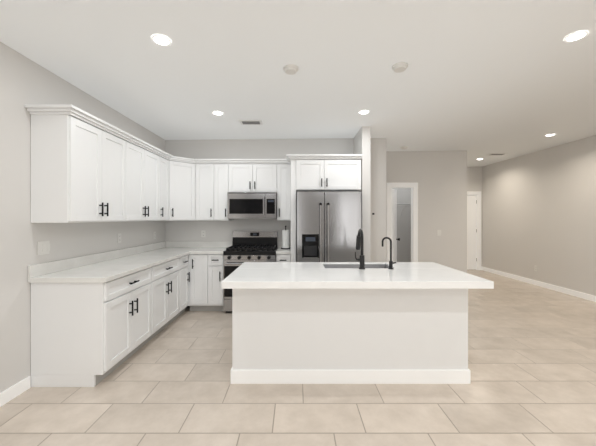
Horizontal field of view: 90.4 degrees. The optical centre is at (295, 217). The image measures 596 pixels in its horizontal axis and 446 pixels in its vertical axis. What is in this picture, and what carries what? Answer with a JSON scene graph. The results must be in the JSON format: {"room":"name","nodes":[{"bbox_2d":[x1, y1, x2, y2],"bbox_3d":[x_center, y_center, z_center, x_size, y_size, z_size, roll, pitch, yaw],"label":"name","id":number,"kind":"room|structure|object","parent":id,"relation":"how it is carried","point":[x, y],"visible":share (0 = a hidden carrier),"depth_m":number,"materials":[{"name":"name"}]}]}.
{"room":"kitchen","nodes":[
{"label":"kitchen","id":0,"kind":"room"},
{"bbox_2d":[0,42,164,392],"bbox_3d":[-2.250,-0.030,0.690,0.100,2.860,8.780,0,0,0],"label":"wall","id":1,"kind":"structure","parent":0,"point":[23,81],"depth_m":2.40,"materials":[{"name":"white paint"}]},
{"bbox_2d":[37,241,49,254],"bbox_3d":[-2.195,0.260,2.575,0.009,0.115,0.124,0,0,0],"label":"wall switch","id":2,"kind":"object","parent":1,"relation":"attached to","point":[43,247],"visible":1,"depth_m":2.57,"materials":[{"name":"white plastic"}]},
{"bbox_2d":[117,233,120,242],"bbox_3d":[-2.195,0.250,3.680,0.008,0.115,0.072,0,0,0],"label":"outlet","id":3,"kind":"object","parent":1,"relation":"attached to","point":[119,234],"visible":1,"depth_m":3.67,"materials":[{"name":"white plastic"}]},
{"bbox_2d":[0,266,595,406],"bbox_3d":[1.400,1.350,2.175,7.200,0.100,11.550,0,0,0],"label":"baseboard","id":4,"kind":"structure","parent":1,"relation":"attached to","point":[7,395],"depth_m":5.13,"materials":[{"name":"white wood"}]},
{"bbox_2d":[165,138,385,261],"bbox_3d":[-0.340,-0.030,5.030,3.720,2.860,0.100,0,0,0],"label":"wall","id":5,"kind":"structure","parent":0,"point":[222,148],"depth_m":4.98,"materials":[{"name":"white paint"}]},
{"bbox_2d":[24,105,361,261],"bbox_3d":[-0.621,0.241,3.684,3.152,2.318,2.585,0,0,0],"label":"upper cabinets","id":6,"kind":"object","parent":5,"relation":"attached to","point":[85,168],"visible":0.99,"depth_m":3.53,"materials":[{"name":"white wood"}]},
{"bbox_2d":[227,192,276,218],"bbox_3d":[-0.681,-0.193,4.738,0.753,0.405,0.444,0,0,0],"label":"microwave","id":7,"kind":"object","parent":6,"relation":"attached to","point":[240,205],"visible":0.97,"depth_m":4.57,"materials":[{"name":"grey metal"}]},
{"bbox_2d":[201,230,205,236],"bbox_3d":[-1.555,0.265,4.975,0.072,0.115,0.008,0,0,0],"label":"outlet","id":8,"kind":"object","parent":5,"relation":"attached to","point":[203,232],"visible":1,"depth_m":4.97,"materials":[{"name":"white plastic"}]},
{"bbox_2d":[0,0,595,166],"bbox_3d":[1.400,-1.396,2.725,7.400,0.170,12.850,0,0,0],"label":"ceiling","id":9,"kind":"structure","parent":0,"point":[481,78],"depth_m":2.57,"materials":[{"name":"white paint"}]},
{"bbox_2d":[151,35,170,45],"bbox_3d":[-1.000,-1.319,2.200,0.136,0.006,0.136,0,0,0],"label":"recessed light","id":10,"kind":"object","parent":9,"relation":"in","point":[161,40],"visible":1,"depth_m":2.20,"materials":[{"name":"white plastic"}]},
{"bbox_2d":[212,111,222,114],"bbox_3d":[-0.985,-1.319,3.730,0.136,0.006,0.136,0,0,0],"label":"recessed light","id":11,"kind":"object","parent":9,"relation":"in","point":[214,112],"visible":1,"depth_m":3.73,"materials":[{"name":"white"}]},
{"bbox_2d":[239,120,262,124],"bbox_3d":[-0.620,-1.319,4.090,0.300,0.012,0.170,0,0,0],"label":"ceiling vent","id":12,"kind":"object","parent":9,"relation":"in","point":[243,122],"visible":1,"depth_m":4.07,"materials":[{"name":"white metal"}]},
{"bbox_2d":[283,64,298,74],"bbox_3d":[-0.045,-1.314,2.630,0.136,0.034,0.136,0,0,0],"label":"smoke detector","id":13,"kind":"object","parent":9,"relation":"attached to","point":[290,69],"visible":1,"depth_m":2.60,"materials":[{"name":"white plastic"}]},
{"bbox_2d":[359,110,368,113],"bbox_3d":[0.860,-1.336,3.745,0.136,0.006,0.136,0,0,0],"label":"recessed light","id":14,"kind":"object","parent":9,"relation":"in","point":[362,111],"visible":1,"depth_m":3.75,"materials":[{"name":"white"}]},
{"bbox_2d":[392,62,407,72],"bbox_3d":[0.917,-1.323,2.610,0.136,0.034,0.136,0,0,0],"label":"smoke detector","id":15,"kind":"object","parent":9,"relation":"attached to","point":[399,67],"visible":1,"depth_m":2.58,"materials":[{"name":"white plastic"}]},
{"bbox_2d":[488,153,507,154],"bbox_3d":[4.310,-1.365,6.350,0.340,0.012,0.170,0,0,0],"label":"ceiling vent","id":16,"kind":"object","parent":9,"relation":"in","point":[491,153],"visible":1,"depth_m":6.30,"materials":[{"name":"white metal"}]},
{"bbox_2d":[564,30,588,41],"bbox_3d":[2.080,-1.348,2.200,0.136,0.006,0.136,0,0,0],"label":"recessed light","id":17,"kind":"object","parent":9,"relation":"in","point":[578,35],"visible":1,"depth_m":2.20,"materials":[{"name":"white plastic"}]},
{"bbox_2d":[0,270,595,445],"bbox_3d":[1.400,1.450,2.725,7.400,0.100,12.850,0,0,0],"label":"floor","id":18,"kind":"structure","parent":0,"point":[532,348],"depth_m":2.30,"materials":[{"name":"tile"}]},
{"bbox_2d":[28,241,290,386],"bbox_3d":[-1.139,0.895,3.701,2.117,1.010,2.552,0,0,0],"label":"base cabinet","id":19,"kind":"object","parent":18,"relation":"on","point":[90,314],"visible":0.89,"depth_m":2.68,"materials":[{"name":"white wood"}]},
{"bbox_2d":[281,226,289,248],"bbox_3d":[-0.165,0.306,4.720,0.150,0.365,0.150,0,0,0],"label":"paper towel holder","id":20,"kind":"object","parent":19,"relation":"on","point":[285,233],"visible":0.99,"depth_m":4.67,"materials":[{"name":"black"}]},
{"bbox_2d":[223,231,277,311],"bbox_3d":[-0.681,0.809,4.605,0.757,1.182,0.700,0,0,0],"label":"stove","id":21,"kind":"object","parent":18,"relation":"on","point":[248,246],"visible":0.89,"depth_m":4.32,"materials":[{"name":"silver metal"}]},
{"bbox_2d":[297,192,360,261],"bbox_3d":[0.469,0.512,4.536,0.913,1.775,0.828,0,0,0],"label":"refrigerator","id":22,"kind":"object","parent":18,"relation":"on","point":[328,223],"visible":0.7,"depth_m":4.19,"materials":[{"name":"grey metal"}]},
{"bbox_2d":[221,262,493,383],"bbox_3d":[0.475,0.945,2.785,2.100,0.910,1.010,0,0,0],"label":"kitchen island","id":23,"kind":"object","parent":18,"relation":"on","point":[293,322],"visible":1,"depth_m":2.51,"materials":[{"name":"white wood"}]},
{"bbox_2d":[355,229,364,268],"bbox_3d":[0.614,0.297,2.936,0.102,0.384,0.242,0,0,0],"label":"faucet","id":24,"kind":"object","parent":23,"relation":"on","point":[359,238],"visible":1,"depth_m":2.84,"materials":[{"name":"black metal"}]},
{"bbox_2d":[382,237,395,268],"bbox_3d":[0.895,0.336,2.848,0.135,0.307,0.047,0,0,11],"label":"filter faucet","id":25,"kind":"object","parent":23,"relation":"on","point":[391,262],"visible":1,"depth_m":2.84,"materials":[{"name":"black metal"}]},
{"bbox_2d":[354,126,370,261],"bbox_3d":[1.029,-0.030,4.655,0.122,2.860,0.650,0,0,0],"label":"wall","id":26,"kind":"structure","parent":0,"point":[362,140],"depth_m":4.33,"materials":[{"name":"white paint"}]},
{"bbox_2d":[392,188,410,261],"bbox_3d":[2.443,-0.030,7.050,1.846,2.860,0.100,0,0,0],"label":"wall","id":27,"kind":"structure","parent":0,"point":[403,194],"depth_m":7.00,"materials":[{"name":"white paint"}]},
{"bbox_2d":[386,151,466,272],"bbox_3d":[2.493,-0.030,6.050,1.946,2.860,0.100,0,0,0],"label":"wall","id":28,"kind":"structure","parent":0,"point":[440,176],"depth_m":6.00,"materials":[{"name":"white paint"}]},
{"bbox_2d":[391,188,399,261],"bbox_3d":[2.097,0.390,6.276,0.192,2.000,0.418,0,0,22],"label":"pantry door","id":29,"kind":"structure","parent":28,"relation":"in","point":[394,239],"depth_m":6.27,"materials":[{"name":"white wood"}]},
{"bbox_2d":[467,167,481,265],"bbox_3d":[4.233,-0.030,8.500,1.534,2.860,1.100,0,0,0],"label":"wall","id":30,"kind":"structure","parent":0,"point":[474,174],"depth_m":7.95,"materials":[{"name":"white paint"}]},
{"bbox_2d":[467,195,476,269],"bbox_3d":[4.481,0.390,7.960,0.790,2.000,0.110,0,0,0],"label":"hall door","id":31,"kind":"structure","parent":30,"relation":"in","point":[471,199],"depth_m":7.98,"materials":[{"name":"white wood"}]},
{"bbox_2d":[482,135,595,295],"bbox_3d":[5.050,-0.030,2.175,0.100,2.860,11.750,0,0,0],"label":"wall","id":32,"kind":"structure","parent":0,"point":[539,207],"depth_m":5.96,"materials":[{"name":"white paint"}]}
]}

